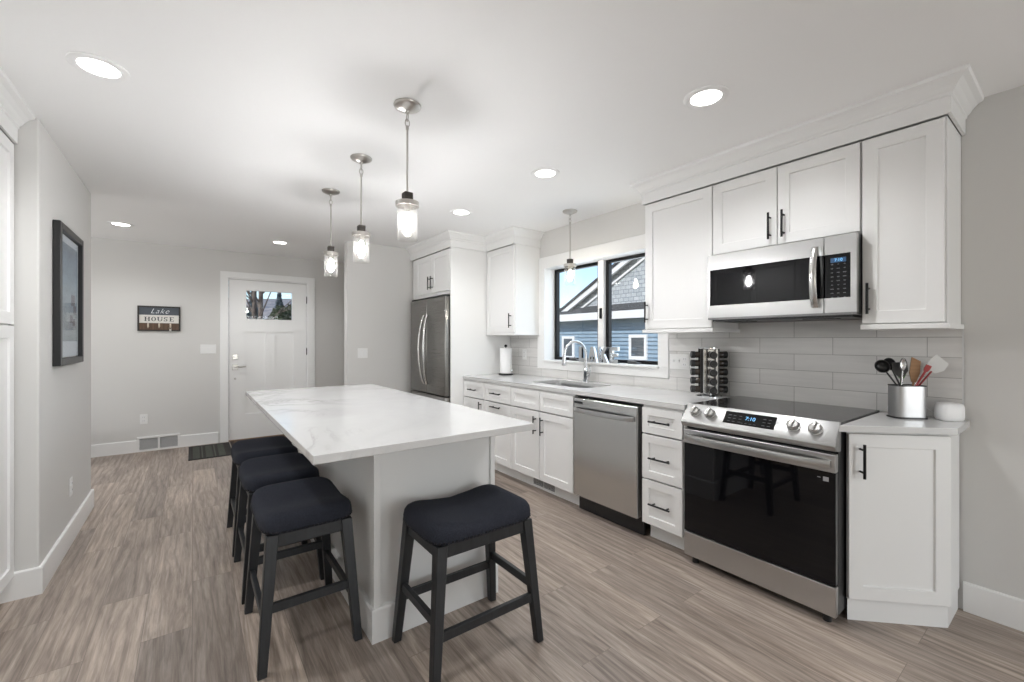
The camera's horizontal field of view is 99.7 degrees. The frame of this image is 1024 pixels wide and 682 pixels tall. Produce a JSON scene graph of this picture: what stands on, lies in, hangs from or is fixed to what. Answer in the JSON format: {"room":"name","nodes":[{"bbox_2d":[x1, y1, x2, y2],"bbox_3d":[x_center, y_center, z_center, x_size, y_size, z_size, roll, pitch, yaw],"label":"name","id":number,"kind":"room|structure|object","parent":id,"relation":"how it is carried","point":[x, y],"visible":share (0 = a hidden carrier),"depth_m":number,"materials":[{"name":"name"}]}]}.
{"room":"kitchen","nodes":[
{"label":"kitchen","id":0,"kind":"room"},
{"bbox_2d":[0,118,90,571],"bbox_3d":[-3.196,0.080,2.527,0.868,2.440,1.415,0,0,-36],"label":"wall","id":1,"kind":"structure","parent":0,"point":[52,404],"depth_m":2.27,"materials":[{"name":"grey paint"}]},
{"bbox_2d":[0,489,93,603],"bbox_3d":[-3.230,1.230,2.502,0.983,0.139,1.445,0,0,-36],"label":"baseboard","id":2,"kind":"structure","parent":1,"relation":"attached to","point":[25,583],"depth_m":2.29,"materials":[{"name":"white paint"}]},
{"bbox_2d":[52,219,83,365],"bbox_3d":[-2.754,-0.265,2.689,0.034,0.825,0.640,0,0,-36],"label":"framed picture","id":3,"kind":"object","parent":1,"relation":"attached to","point":[67,247],"visible":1,"depth_m":2.63,"materials":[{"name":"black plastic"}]},
{"bbox_2d":[63,241,76,340],"bbox_3d":[-2.757,-0.289,2.687,0.002,0.595,0.470,0,0,-36],"label":"print","id":4,"kind":"object","parent":3,"relation":"attached to","point":[69,251],"depth_m":2.70},
{"bbox_2d":[69,476,72,496],"bbox_3d":[-2.841,0.945,2.786,0.008,0.115,0.070,0,0,-36],"label":"wall outlet","id":5,"kind":"object","parent":1,"relation":"attached to","point":[71,478],"visible":1,"depth_m":2.77,"materials":[{"name":"white plastic"}]},
{"bbox_2d":[91,237,343,444],"bbox_3d":[-4.262,0.080,5.163,6.690,2.440,0.150,0,0,-36],"label":"wall","id":6,"kind":"structure","parent":0,"point":[164,376],"depth_m":5.17,"materials":[{"name":"grey paint"}]},
{"bbox_2d":[91,440,136,457],"bbox_3d":[-5.541,1.230,4.113,2.984,0.139,0.014,0,0,-36],"label":"baseboard","id":7,"kind":"structure","parent":6,"relation":"attached to","point":[107,449],"depth_m":4.88,"materials":[{"name":"white paint"}]},
{"bbox_2d":[140,414,147,423],"bbox_3d":[-4.295,0.922,5.038,0.070,0.115,0.008,0,0,-36],"label":"wall outlet","id":8,"kind":"object","parent":6,"relation":"attached to","point":[143,417],"visible":1,"depth_m":5.04,"materials":[{"name":"white plastic"}]},
{"bbox_2d":[137,305,179,330],"bbox_3d":[-4.168,-0.253,5.106,0.395,0.295,0.050,0,0,-36],"label":"wall sign","id":9,"kind":"object","parent":6,"relation":"attached to","point":[149,318],"visible":1,"depth_m":5.11,"materials":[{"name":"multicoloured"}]},
{"bbox_2d":[137,433,179,451],"bbox_3d":[-4.181,1.214,5.116,0.396,0.172,0.018,0,0,-36],"label":"air vent","id":10,"kind":"object","parent":6,"relation":"in","point":[167,441],"visible":1,"depth_m":5.11,"materials":[{"name":"white metal"}]},
{"bbox_2d":[180,432,217,446],"bbox_3d":[-3.870,1.230,5.349,0.382,0.139,0.014,0,0,-36],"label":"baseboard","id":11,"kind":"structure","parent":6,"relation":"attached to","point":[203,438],"depth_m":5.34,"materials":[{"name":"white paint"}]},
{"bbox_2d":[200,344,215,353],"bbox_3d":[-3.798,0.113,5.402,0.162,0.115,0.014,0,0,-36],"label":"light switch","id":12,"kind":"object","parent":6,"relation":"attached to","point":[204,348],"visible":1,"depth_m":5.40,"materials":[{"name":"white plastic"}]},
{"bbox_2d":[220,271,314,442],"bbox_3d":[-3.280,0.212,5.846,1.117,2.176,0.199,0,0,-36],"label":"door","id":13,"kind":"structure","parent":6,"relation":"in","point":[256,354],"depth_m":5.74,"materials":[{"name":"white paint"}]},
{"bbox_2d":[344,241,436,392],"bbox_3d":[-1.295,0.080,5.461,1.566,2.440,0.120,0,0,-36],"label":"wall","id":14,"kind":"structure","parent":0,"point":[378,284],"depth_m":5.16,"materials":[{"name":"grey paint"}]},
{"bbox_2d":[358,348,367,357],"bbox_3d":[-1.744,0.153,5.047,0.116,0.115,0.009,0,0,-36],"label":"light switch","id":15,"kind":"object","parent":14,"relation":"attached to","point":[362,352],"visible":1,"depth_m":5.05,"materials":[{"name":"white plastic"}]},
{"bbox_2d":[0,0,1023,262],"bbox_3d":[-0.623,-1.200,0.379,6.850,0.120,12.150,0,0,-36],"label":"ceiling","id":16,"kind":"structure","parent":0,"point":[229,126],"depth_m":1.98,"materials":[{"name":"white paint"}]},
{"bbox_2d":[65,51,129,81],"bbox_3d":[-1.724,-1.135,1.804,0.196,0.009,0.196,0,0,-36],"label":"recessed light","id":17,"kind":"object","parent":16,"relation":"in","point":[94,65],"visible":1,"depth_m":1.79,"materials":[{"name":"white paint"}]},
{"bbox_2d":[107,221,133,226],"bbox_3d":[-3.844,-1.135,4.247,0.196,0.009,0.196,0,0,-36],"label":"recessed light","id":18,"kind":"object","parent":16,"relation":"in","point":[121,224],"visible":1,"depth_m":4.24,"materials":[{"name":"white paint"}]},
{"bbox_2d":[270,240,288,244],"bbox_3d":[-2.708,-1.135,5.038,0.196,0.009,0.196,0,0,-36],"label":"recessed light","id":19,"kind":"object","parent":16,"relation":"in","point":[272,241],"visible":1,"depth_m":5.03,"materials":[{"name":"white paint"}]},
{"bbox_2d":[322,188,339,271],"bbox_3d":[-1.385,-0.812,3.304,0.130,0.655,0.130,0,0,-36],"label":"pendant light","id":20,"kind":"object","parent":16,"relation":"hanging from","point":[330,252],"visible":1,"depth_m":3.29,"materials":[{"name":"silver metal"}]},
{"bbox_2d":[327,246,333,259],"bbox_3d":[-1.385,-0.665,3.304,0.042,0.100,0.042,0,0,-36],"label":"socket","id":21,"kind":"object","parent":20,"relation":"attached to","point":[330,248],"depth_m":3.29,"materials":[{"name":"silver metal"}]},
{"bbox_2d":[350,153,371,256],"bbox_3d":[-0.944,-0.812,2.704,0.130,0.655,0.130,0,0,-36],"label":"pendant light","id":22,"kind":"object","parent":16,"relation":"hanging from","point":[361,233],"visible":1,"depth_m":2.69,"materials":[{"name":"silver metal"}]},
{"bbox_2d":[357,225,365,241],"bbox_3d":[-0.944,-0.665,2.704,0.042,0.100,0.042,0,0,-36],"label":"socket","id":23,"kind":"object","parent":22,"relation":"attached to","point":[360,227],"depth_m":2.69,"materials":[{"name":"silver metal"}]},
{"bbox_2d":[394,98,420,232],"bbox_3d":[-0.508,-0.812,2.099,0.130,0.655,0.130,0,0,-36],"label":"pendant light","id":24,"kind":"object","parent":16,"relation":"hanging from","point":[408,106],"visible":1,"depth_m":2.09,"materials":[{"name":"silver metal"}]},
{"bbox_2d":[402,191,412,213],"bbox_3d":[-0.508,-0.665,2.099,0.042,0.100,0.042,0,0,-36],"label":"socket","id":25,"kind":"object","parent":24,"relation":"attached to","point":[407,207],"depth_m":2.09,"materials":[{"name":"silver metal"}]},
{"bbox_2d":[450,209,471,215],"bbox_3d":[-0.453,-1.135,3.848,0.196,0.009,0.196,0,0,-36],"label":"recessed light","id":26,"kind":"object","parent":16,"relation":"in","point":[459,212],"visible":1,"depth_m":3.85,"materials":[{"name":"white paint"}]},
{"bbox_2d":[531,167,559,178],"bbox_3d":[0.228,-1.135,2.949,0.196,0.009,0.196,0,0,-36],"label":"recessed light","id":27,"kind":"object","parent":16,"relation":"in","point":[544,172],"visible":1,"depth_m":2.94,"materials":[{"name":"white paint"}]},
{"bbox_2d":[563,209,576,280],"bbox_3d":[0.513,-0.812,3.818,0.130,0.655,0.130,0,0,-36],"label":"pendant light","id":28,"kind":"object","parent":16,"relation":"hanging from","point":[569,264],"visible":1,"depth_m":3.81,"materials":[{"name":"silver metal"}]},
{"bbox_2d":[567,259,572,270],"bbox_3d":[0.513,-0.665,3.818,0.042,0.100,0.042,0,0,-36],"label":"socket","id":29,"kind":"object","parent":28,"relation":"attached to","point":[569,261],"depth_m":3.80,"materials":[{"name":"silver metal"}]},
{"bbox_2d":[684,85,728,108],"bbox_3d":[0.910,-1.135,2.027,0.196,0.009,0.196,0,0,-36],"label":"recessed light","id":30,"kind":"object","parent":16,"relation":"in","point":[708,96],"visible":1,"depth_m":2.02,"materials":[{"name":"white paint"}]},
{"bbox_2d":[0,441,1023,681],"bbox_3d":[-0.582,1.340,0.409,6.750,0.080,12.150,0,0,-36],"label":"floor","id":31,"kind":"structure","parent":0,"point":[148,588],"depth_m":1.95,"materials":[{"name":"wood"}]},
{"bbox_2d":[0,130,13,593],"bbox_3d":[-1.984,0.158,0.905,0.758,2.285,2.615,0,0,-36],"label":"pantry cabinet","id":32,"kind":"object","parent":31,"relation":"on","point":[6,146],"visible":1,"depth_m":2.09,"materials":[{"name":"white paint"}]},
{"bbox_2d":[0,67,35,143],"bbox_3d":[-1.677,-1.062,1.124,0.074,0.154,2.642,0,0,-36],"label":"crown molding","id":33,"kind":"structure","parent":32,"relation":"attached to","point":[14,111],"depth_m":2.03,"materials":[{"name":"white paint"}]},
{"bbox_2d":[188,442,230,460],"bbox_3d":[-3.529,1.295,5.052,0.407,0.010,0.720,0,0,-36],"label":"mat","id":34,"kind":"object","parent":31,"relation":"on","point":[220,449],"visible":0.99,"depth_m":5.01,"materials":[{"name":"grey fabric"}]},
{"bbox_2d":[227,436,297,556],"bbox_3d":[-1.670,0.999,2.913,0.397,0.601,0.529,0,0,-36],"label":"counter stool","id":35,"kind":"object","parent":31,"relation":"on","point":[242,450],"visible":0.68,"depth_m":2.88,"materials":[{"name":"black fabric"}]},
{"bbox_2d":[234,452,323,604],"bbox_3d":[-1.323,0.999,2.448,0.397,0.601,0.529,0,0,-36],"label":"counter stool","id":36,"kind":"object","parent":31,"relation":"on","point":[256,473],"visible":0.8,"depth_m":2.35,"materials":[{"name":"black wood"}]},
{"bbox_2d":[244,477,361,680],"bbox_3d":[-0.966,0.999,1.972,0.397,0.601,0.529,0,0,-36],"label":"counter stool","id":37,"kind":"object","parent":31,"relation":"on","point":[288,512],"visible":1,"depth_m":1.86,"materials":[{"name":"black wood"}]},
{"bbox_2d":[292,436,497,644],"bbox_3d":[-0.908,0.858,2.811,0.652,0.884,1.932,0,0,-36],"label":"kitchen island","id":38,"kind":"object","parent":31,"relation":"on","point":[378,488],"visible":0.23,"depth_m":2.00,"materials":[{"name":"white paint"}]},
{"bbox_2d":[246,384,533,464],"bbox_3d":[-0.946,0.400,2.618,0.950,0.031,2.249,0,0,-36],"label":"island countertop","id":39,"kind":"structure","parent":38,"relation":"on","point":[327,424],"depth_m":2.06,"materials":[{"name":"stone"}]},
{"bbox_2d":[411,294,449,402],"bbox_3d":[-0.677,0.407,5.144,0.901,1.785,0.895,0,0,-36],"label":"refrigerator","id":40,"kind":"object","parent":31,"relation":"on","point":[430,318],"visible":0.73,"depth_m":4.82,"materials":[{"name":"grey metal"}]},
{"bbox_2d":[392,484,543,681],"bbox_3d":[-0.192,0.999,1.871,0.529,0.601,0.397,0,0,-36],"label":"counter stool","id":41,"kind":"object","parent":31,"relation":"on","point":[487,514],"visible":1,"depth_m":1.80,"materials":[{"name":"black fabric"}]},
{"bbox_2d":[464,379,485,410],"bbox_3d":[-0.162,0.858,4.672,0.673,0.884,0.405,0,0,-36],"label":"base cabinet","id":42,"kind":"object","parent":31,"relation":"on","point":[473,389],"visible":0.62,"depth_m":4.49,"materials":[{"name":"white paint"}]},
{"bbox_2d":[450,247,510,405],"bbox_3d":[-0.337,0.158,4.814,0.785,2.285,0.020,0,0,-36],"label":"panel","id":43,"kind":"object","parent":31,"relation":"on","point":[472,351],"visible":0.34,"depth_m":4.70,"materials":[{"name":"white paint"}]},
{"bbox_2d":[484,382,518,478],"bbox_3d":[0.094,0.858,4.326,0.673,0.884,0.453,0,0,-36],"label":"base cabinet","id":44,"kind":"object","parent":31,"relation":"on","point":[497,397],"visible":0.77,"depth_m":4.11,"materials":[{"name":"white paint"}]},
{"bbox_2d":[511,386,581,504],"bbox_3d":[0.470,0.858,3.817,0.673,0.884,0.808,0,0,-36],"label":"base cabinet","id":45,"kind":"object","parent":31,"relation":"on","point":[545,453],"visible":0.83,"depth_m":3.59,"materials":[{"name":"white paint"}]},
{"bbox_2d":[533,478,555,492],"bbox_3d":[0.277,1.242,3.725,0.010,0.075,0.300,0,0,-36],"label":"floor register","id":46,"kind":"object","parent":45,"relation":"attached to","point":[537,482],"visible":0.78,"depth_m":3.71,"materials":[{"name":"white paint"}]},
{"bbox_2d":[463,373,733,409],"bbox_3d":[0.504,0.400,3.799,0.640,0.030,2.608,0,0,-36],"label":"countertop","id":47,"kind":"structure","parent":45,"relation":"on","point":[676,399],"depth_m":3.33,"materials":[{"name":"stone"}]},
{"bbox_2d":[498,344,512,374],"bbox_3d":[-0.069,0.217,4.801,0.164,0.336,0.164,0,0,-36],"label":"paper towel holder","id":48,"kind":"object","parent":47,"relation":"on","point":[505,353],"visible":0.99,"depth_m":4.74,"materials":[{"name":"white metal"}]},
{"bbox_2d":[550,383,593,387],"bbox_3d":[0.513,0.510,3.813,0.400,0.189,0.720,0,0,-36],"label":"sink","id":49,"kind":"object","parent":47,"relation":"in","point":[560,384],"visible":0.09,"depth_m":4.06,"materials":[{"name":"silver metal"}]},
{"bbox_2d":[562,340,590,381],"bbox_3d":[0.577,0.193,3.933,0.274,0.383,0.083,0,0,-12],"label":"faucet","id":50,"kind":"object","parent":47,"relation":"on","point":[586,370],"visible":1,"depth_m":3.94,"materials":[{"name":"silver metal"}]},
{"bbox_2d":[695,347,722,397],"bbox_3d":[1.353,0.215,2.971,0.176,0.339,0.176,0,0,10],"label":"spice carousel","id":51,"kind":"object","parent":47,"relation":"on","point":[704,385],"visible":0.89,"depth_m":2.93,"materials":[{"name":"silver metal"}]},
{"bbox_2d":[690,385,699,391],"bbox_3d":[1.271,0.337,2.985,0.068,0.048,0.049,0,0,10],"label":"spice jar","id":52,"kind":"object","parent":51,"relation":"in","point":[693,388],"visible":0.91,"depth_m":2.97,"materials":[{"name":"black plastic"}]},
{"bbox_2d":[690,377,699,383],"bbox_3d":[1.271,0.278,2.985,0.068,0.048,0.049,0,0,10],"label":"spice jar","id":53,"kind":"object","parent":51,"relation":"in","point":[693,380],"visible":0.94,"depth_m":2.97,"materials":[{"name":"black plastic"}]},
{"bbox_2d":[690,368,699,374],"bbox_3d":[1.271,0.219,2.985,0.068,0.048,0.049,0,0,10],"label":"spice jar","id":54,"kind":"object","parent":51,"relation":"in","point":[693,371],"visible":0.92,"depth_m":2.97,"materials":[{"name":"black plastic"}]},
{"bbox_2d":[690,360,699,366],"bbox_3d":[1.271,0.160,2.985,0.068,0.048,0.049,0,0,10],"label":"spice jar","id":55,"kind":"object","parent":51,"relation":"in","point":[693,363],"visible":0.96,"depth_m":2.97,"materials":[{"name":"black plastic"}]},
{"bbox_2d":[690,351,699,357],"bbox_3d":[1.271,0.101,2.985,0.068,0.048,0.049,0,0,10],"label":"spice jar","id":56,"kind":"object","parent":51,"relation":"in","point":[693,354],"visible":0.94,"depth_m":2.97,"materials":[{"name":"black plastic"}]},
{"bbox_2d":[708,387,717,394],"bbox_3d":[1.340,0.337,2.888,0.049,0.048,0.068,0,0,10],"label":"spice jar","id":57,"kind":"object","parent":51,"relation":"in","point":[712,390],"visible":1,"depth_m":2.86,"materials":[{"name":"black plastic"}]},
{"bbox_2d":[708,378,717,385],"bbox_3d":[1.340,0.278,2.888,0.049,0.048,0.068,0,0,10],"label":"spice jar","id":58,"kind":"object","parent":51,"relation":"in","point":[712,381],"visible":1,"depth_m":2.86,"materials":[{"name":"black plastic"}]},
{"bbox_2d":[708,369,717,376],"bbox_3d":[1.340,0.219,2.888,0.049,0.048,0.068,0,0,10],"label":"spice jar","id":59,"kind":"object","parent":51,"relation":"in","point":[712,372],"visible":1,"depth_m":2.86,"materials":[{"name":"black plastic"}]},
{"bbox_2d":[708,360,717,367],"bbox_3d":[1.340,0.160,2.888,0.049,0.048,0.068,0,0,10],"label":"spice jar","id":60,"kind":"object","parent":51,"relation":"in","point":[711,363],"visible":1,"depth_m":2.86,"materials":[{"name":"black plastic"}]},
{"bbox_2d":[708,352,717,358],"bbox_3d":[1.340,0.101,2.888,0.049,0.048,0.068,0,0,10],"label":"spice jar","id":61,"kind":"object","parent":51,"relation":"in","point":[713,355],"visible":1,"depth_m":2.86,"materials":[{"name":"black plastic"}]},
{"bbox_2d":[720,377,727,383],"bbox_3d":[1.436,0.278,2.957,0.068,0.048,0.049,0,0,10],"label":"spice jar","id":62,"kind":"object","parent":51,"relation":"in","point":[724,380],"visible":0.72,"depth_m":2.94,"materials":[{"name":"black plastic"}]},
{"bbox_2d":[720,368,727,375],"bbox_3d":[1.436,0.219,2.957,0.068,0.048,0.049,0,0,10],"label":"spice jar","id":63,"kind":"object","parent":51,"relation":"in","point":[724,371],"visible":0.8,"depth_m":2.94,"materials":[{"name":"black glass"}]},
{"bbox_2d":[720,360,727,366],"bbox_3d":[1.436,0.160,2.957,0.068,0.048,0.049,0,0,10],"label":"spice jar","id":64,"kind":"object","parent":51,"relation":"in","point":[723,363],"visible":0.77,"depth_m":2.94,"materials":[{"name":"black glass"}]},
{"bbox_2d":[574,396,644,534],"bbox_3d":[0.870,0.864,3.228,0.660,0.864,0.593,0,0,-36],"label":"dishwasher","id":65,"kind":"object","parent":31,"relation":"on","point":[608,477],"visible":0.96,"depth_m":3.02,"materials":[{"name":"silver metal"}]},
{"bbox_2d":[642,404,686,549],"bbox_3d":[1.175,0.858,2.865,0.673,0.884,0.306,0,0,-36],"label":"base cabinet","id":66,"kind":"object","parent":31,"relation":"on","point":[662,427],"visible":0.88,"depth_m":2.70,"materials":[{"name":"white paint"}]},
{"bbox_2d":[681,396,879,621],"bbox_3d":[1.474,0.837,2.420,0.715,0.925,0.754,0,0,-36],"label":"range","id":67,"kind":"object","parent":31,"relation":"on","point":[765,479],"visible":0.98,"depth_m":2.18,"materials":[{"name":"silver metal"}]},
{"bbox_2d":[693,396,879,424],"bbox_3d":[1.518,0.387,2.451,0.608,0.017,0.750,0,0,-36],"label":"cooktop","id":68,"kind":"object","parent":67,"relation":"in","point":[804,412],"depth_m":2.35,"materials":[{"name":"black ceramic"}]},
{"bbox_2d":[846,432,958,627],"bbox_3d":[1.853,0.858,2.038,0.552,0.884,0.305,0,0,-36],"label":"base cabinet","id":69,"kind":"object","parent":31,"relation":"on","point":[902,490],"visible":0.96,"depth_m":1.97,"materials":[{"name":"white paint"}]},
{"bbox_2d":[839,412,969,434],"bbox_3d":[1.829,0.400,2.004,0.635,0.030,0.332,0,0,-36],"label":"countertop","id":70,"kind":"structure","parent":69,"relation":"on","point":[879,422],"depth_m":1.95,"materials":[{"name":"stone"}]},
{"bbox_2d":[886,384,927,419],"bbox_3d":[1.959,0.304,2.144,0.144,0.162,0.100,0,0,9],"label":"utensil holder","id":71,"kind":"object","parent":70,"relation":"on","point":[907,401],"visible":0.91,"depth_m":2.10,"materials":[{"name":"silver metal"}]},
{"bbox_2d":[874,360,896,384],"bbox_3d":[1.909,0.233,2.144,0.183,0.269,0.032,0,0,23],"label":"ladle","id":72,"kind":"object","parent":71,"relation":"in","point":[882,366],"visible":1,"depth_m":2.17,"materials":[{"name":"black plastic"}]},
{"bbox_2d":[884,358,900,385],"bbox_3d":[1.941,0.228,2.169,0.130,0.277,0.018,0,0,22],"label":"slotted spoon","id":73,"kind":"object","parent":71,"relation":"in","point":[889,360],"visible":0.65,"depth_m":2.18,"materials":[{"name":"black plastic"}]},
{"bbox_2d":[891,362,907,385],"bbox_3d":[1.932,0.236,2.152,0.064,0.258,0.008,0,0,24],"label":"nylon turner","id":74,"kind":"object","parent":71,"relation":"in","point":[896,369],"visible":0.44,"depth_m":2.15,"materials":[{"name":"black plastic"}]},
{"bbox_2d":[899,358,906,385],"bbox_3d":[1.917,0.226,2.120,0.028,0.279,0.015,0,0,23],"label":"spoon","id":75,"kind":"object","parent":71,"relation":"in","point":[903,363],"visible":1,"depth_m":2.12,"materials":[{"name":"grey metal"}]},
{"bbox_2d":[909,357,920,385],"bbox_3d":[1.986,0.225,2.132,0.046,0.282,0.010,0,0,23],"label":"wooden spatula","id":76,"kind":"object","parent":71,"relation":"in","point":[914,371],"visible":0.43,"depth_m":2.13,"materials":[{"name":"brown wood"}]},
{"bbox_2d":[915,364,931,385],"bbox_3d":[1.975,0.243,2.121,0.130,0.249,0.010,0,0,25],"label":"spatula","id":77,"kind":"object","parent":71,"relation":"in","point":[927,368],"visible":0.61,"depth_m":2.10,"materials":[{"name":"red plastic"}]},
{"bbox_2d":[918,354,947,385],"bbox_3d":[2.017,0.218,2.130,0.204,0.299,0.008,0,0,25],"label":"white turner","id":78,"kind":"object","parent":71,"relation":"in","point":[938,364],"visible":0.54,"depth_m":2.10,"materials":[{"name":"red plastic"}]},
{"bbox_2d":[934,402,964,421],"bbox_3d":[2.095,0.342,2.070,0.094,0.086,0.084,0,0,16],"label":"router","id":79,"kind":"object","parent":70,"relation":"on","point":[944,411],"visible":1,"depth_m":2.04,"materials":[{"name":"white plastic"}]},
{"bbox_2d":[482,85,1023,608],"bbox_3d":[2.070,0.080,2.372,0.170,2.440,12.150,0,0,-36],"label":"wall","id":80,"kind":"structure","parent":0,"point":[991,450],"depth_m":2.02,"materials":[{"name":"grey paint"}]},
{"bbox_2d":[413,248,449,299],"bbox_3d":[-0.656,-0.743,5.209,0.818,0.485,0.994,0,0,-36],"label":"upper cabinet","id":81,"kind":"object","parent":80,"relation":"attached to","point":[431,273],"visible":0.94,"depth_m":4.93,"materials":[{"name":"white paint"}]},
{"bbox_2d":[405,226,543,260],"bbox_3d":[-0.595,-1.062,4.751,1.852,0.154,0.566,0,0,27],"label":"crown molding","id":82,"kind":"structure","parent":81,"relation":"attached to","point":[511,235],"depth_m":4.63,"materials":[{"name":"white paint"}]},
{"bbox_2d":[486,244,539,335],"bbox_3d":[-0.006,-0.518,4.709,0.378,0.934,0.532,0,0,-36],"label":"upper cabinet","id":83,"kind":"object","parent":80,"relation":"attached to","point":[512,270],"visible":1,"depth_m":4.54,"materials":[{"name":"white paint"}]},
{"bbox_2d":[537,234,668,378],"bbox_3d":[0.824,-0.284,4.052,0.235,1.168,1.585,0,0,-36],"label":"window","id":84,"kind":"structure","parent":80,"relation":"in","point":[602,256],"depth_m":4.05,"materials":[{"name":"white paint"}]},
{"bbox_2d":[579,346,587,361],"bbox_3d":[0.684,0.135,4.145,0.024,0.145,0.096,0,0,-36],"label":"decor letter","id":85,"kind":"object","parent":84,"relation":"on","point":[581,359],"visible":0.8,"depth_m":4.15,"materials":[{"name":"silver metal"}]},
{"bbox_2d":[588,347,597,361],"bbox_3d":[0.758,0.135,4.044,0.024,0.145,0.112,0,0,-36],"label":"decor letter","id":86,"kind":"object","parent":84,"relation":"on","point":[592,355],"visible":0.92,"depth_m":4.03,"materials":[{"name":"silver metal"}]},
{"bbox_2d":[598,347,608,362],"bbox_3d":[0.837,0.135,3.938,0.024,0.145,0.108,0,0,-36],"label":"decor letter","id":87,"kind":"object","parent":84,"relation":"on","point":[602,351],"visible":0.97,"depth_m":3.94,"materials":[{"name":"silver metal"}]},
{"bbox_2d":[609,347,619,363],"bbox_3d":[0.910,0.135,3.839,0.024,0.145,0.096,0,0,-36],"label":"decor letter","id":88,"kind":"object","parent":84,"relation":"on","point":[612,354],"visible":0.95,"depth_m":3.83,"materials":[{"name":"silver metal"}]},
{"bbox_2d":[642,185,739,332],"bbox_3d":[1.236,-0.518,3.030,0.378,0.934,0.534,0,0,-36],"label":"upper cabinet","id":89,"kind":"object","parent":80,"relation":"attached to","point":[678,229],"visible":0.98,"depth_m":2.92,"materials":[{"name":"white paint"}]},
{"bbox_2d":[629,64,983,205],"bbox_3d":[1.538,-1.062,2.595,0.413,0.154,1.722,0,0,-36],"label":"crown molding","id":90,"kind":"structure","parent":89,"relation":"attached to","point":[956,92],"depth_m":2.19,"materials":[{"name":"white paint"}]},
{"bbox_2d":[511,319,961,416],"bbox_3d":[1.080,0.132,3.559,0.008,0.504,3.672,0,0,-36],"label":"backsplash","id":91,"kind":"structure","parent":80,"relation":"attached to","point":[826,362],"depth_m":2.59,"materials":[{"name":"tile"}]},
{"bbox_2d":[670,354,688,369],"bbox_3d":[1.269,0.165,3.284,0.014,0.115,0.162,0,0,-36],"label":"light switch","id":92,"kind":"object","parent":91,"relation":"attached to","point":[677,361],"visible":1,"depth_m":3.28,"materials":[{"name":"white plastic"}]},
{"bbox_2d":[713,141,861,254],"bbox_3d":[1.613,-0.758,2.521,0.378,0.453,0.753,0,0,-36],"label":"upper cabinet","id":93,"kind":"object","parent":80,"relation":"attached to","point":[819,195],"visible":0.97,"depth_m":2.37,"materials":[{"name":"white paint"}]},
{"bbox_2d":[708,232,861,322],"bbox_3d":[1.579,-0.315,2.487,0.454,0.412,0.748,0,0,-36],"label":"microwave","id":94,"kind":"object","parent":93,"relation":"attached to","point":[818,279],"visible":0.99,"depth_m":2.32,"materials":[{"name":"silver metal"}]},
{"bbox_2d":[860,116,963,330],"bbox_3d":[1.931,-0.518,2.091,0.378,0.934,0.312,0,0,-36],"label":"upper cabinet","id":95,"kind":"object","parent":80,"relation":"attached to","point":[911,176],"visible":1,"depth_m":2.00,"materials":[{"name":"white paint"}]},
{"bbox_2d":[962,329,963,404],"bbox_3d":[2.173,0.166,2.081,0.011,0.436,0.005,0,0,-36],"label":"trim","id":96,"kind":"structure","parent":80,"relation":"attached to","point":[962,329],"depth_m":2.08,"materials":[{"name":"silver metal"}]},
{"bbox_2d":[963,581,1023,631],"bbox_3d":[3.852,1.230,-0.192,0.014,0.139,5.649,0,0,-36],"label":"baseboard","id":97,"kind":"structure","parent":80,"relation":"attached to","point":[1001,608],"depth_m":1.99,"materials":[{"name":"white paint"}]},
{"label":"outside","id":98,"kind":"structure","parent":0,"visible":0},
{"bbox_3d":[-23.793,2.350,32.154,120.000,0.100,160.000,0,0,-37],"label":"ground","id":99,"kind":"structure","parent":98,"visible":0},
{"bbox_2d":[246,291,257,318],"bbox_3d":[-21.662,-0.928,36.214,2.403,6.458,2.517,0,0,-36],"label":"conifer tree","id":100,"kind":"object","parent":99,"relation":"on","point":[249,313],"visible":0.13,"depth_m":35.95,"materials":[{"name":"green plant"}]},
{"bbox_2d":[246,291,270,318],"bbox_3d":[-12.321,-3.143,20.465,4.926,10.889,3.641,0,0,-36],"label":"bare tree","id":101,"kind":"object","parent":99,"relation":"on","point":[261,308],"visible":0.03,"depth_m":20.79,"materials":[{"name":"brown plant"}]},
{"bbox_2d":[246,299,291,318],"bbox_3d":[-36.573,-2.637,66.238,100.000,9.875,66.000,0,0,-37],"label":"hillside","id":102,"kind":"structure","parent":99,"relation":"on","point":[270,304],"depth_m":58.56,"materials":[{"name":"white snow"}]},
{"bbox_2d":[246,291,291,319],"bbox_3d":[-9.929,-2.131,16.195,3.335,8.864,3.392,0,0,37],"label":"bare tree","id":103,"kind":"object","parent":99,"relation":"on","point":[253,310],"visible":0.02,"depth_m":16.36,"materials":[{"name":"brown plant"}]},
{"bbox_2d":[264,305,291,319],"bbox_3d":[-14.299,0.070,26.754,2.826,4.463,2.894,0,0,-36],"label":"evergreen tree","id":104,"kind":"object","parent":99,"relation":"on","point":[285,314],"visible":0.24,"depth_m":26.45,"materials":[{"name":"green plant"}]},
{"bbox_2d":[274,293,282,318],"bbox_3d":[-23.029,-1.275,42.805,2.649,7.153,2.650,0,0,-4],"label":"conifer tree","id":105,"kind":"object","parent":99,"relation":"on","point":[278,301],"visible":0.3,"depth_m":42.57,"materials":[{"name":"green plant"}]},
{"bbox_2d":[560,257,657,360],"bbox_3d":[6.911,-0.854,16.298,7.500,6.308,14.420,0,0,-36],"label":"house","id":106,"kind":"structure","parent":99,"relation":"on","point":[579,316],"depth_m":15.07,"materials":[{"name":"blue"}]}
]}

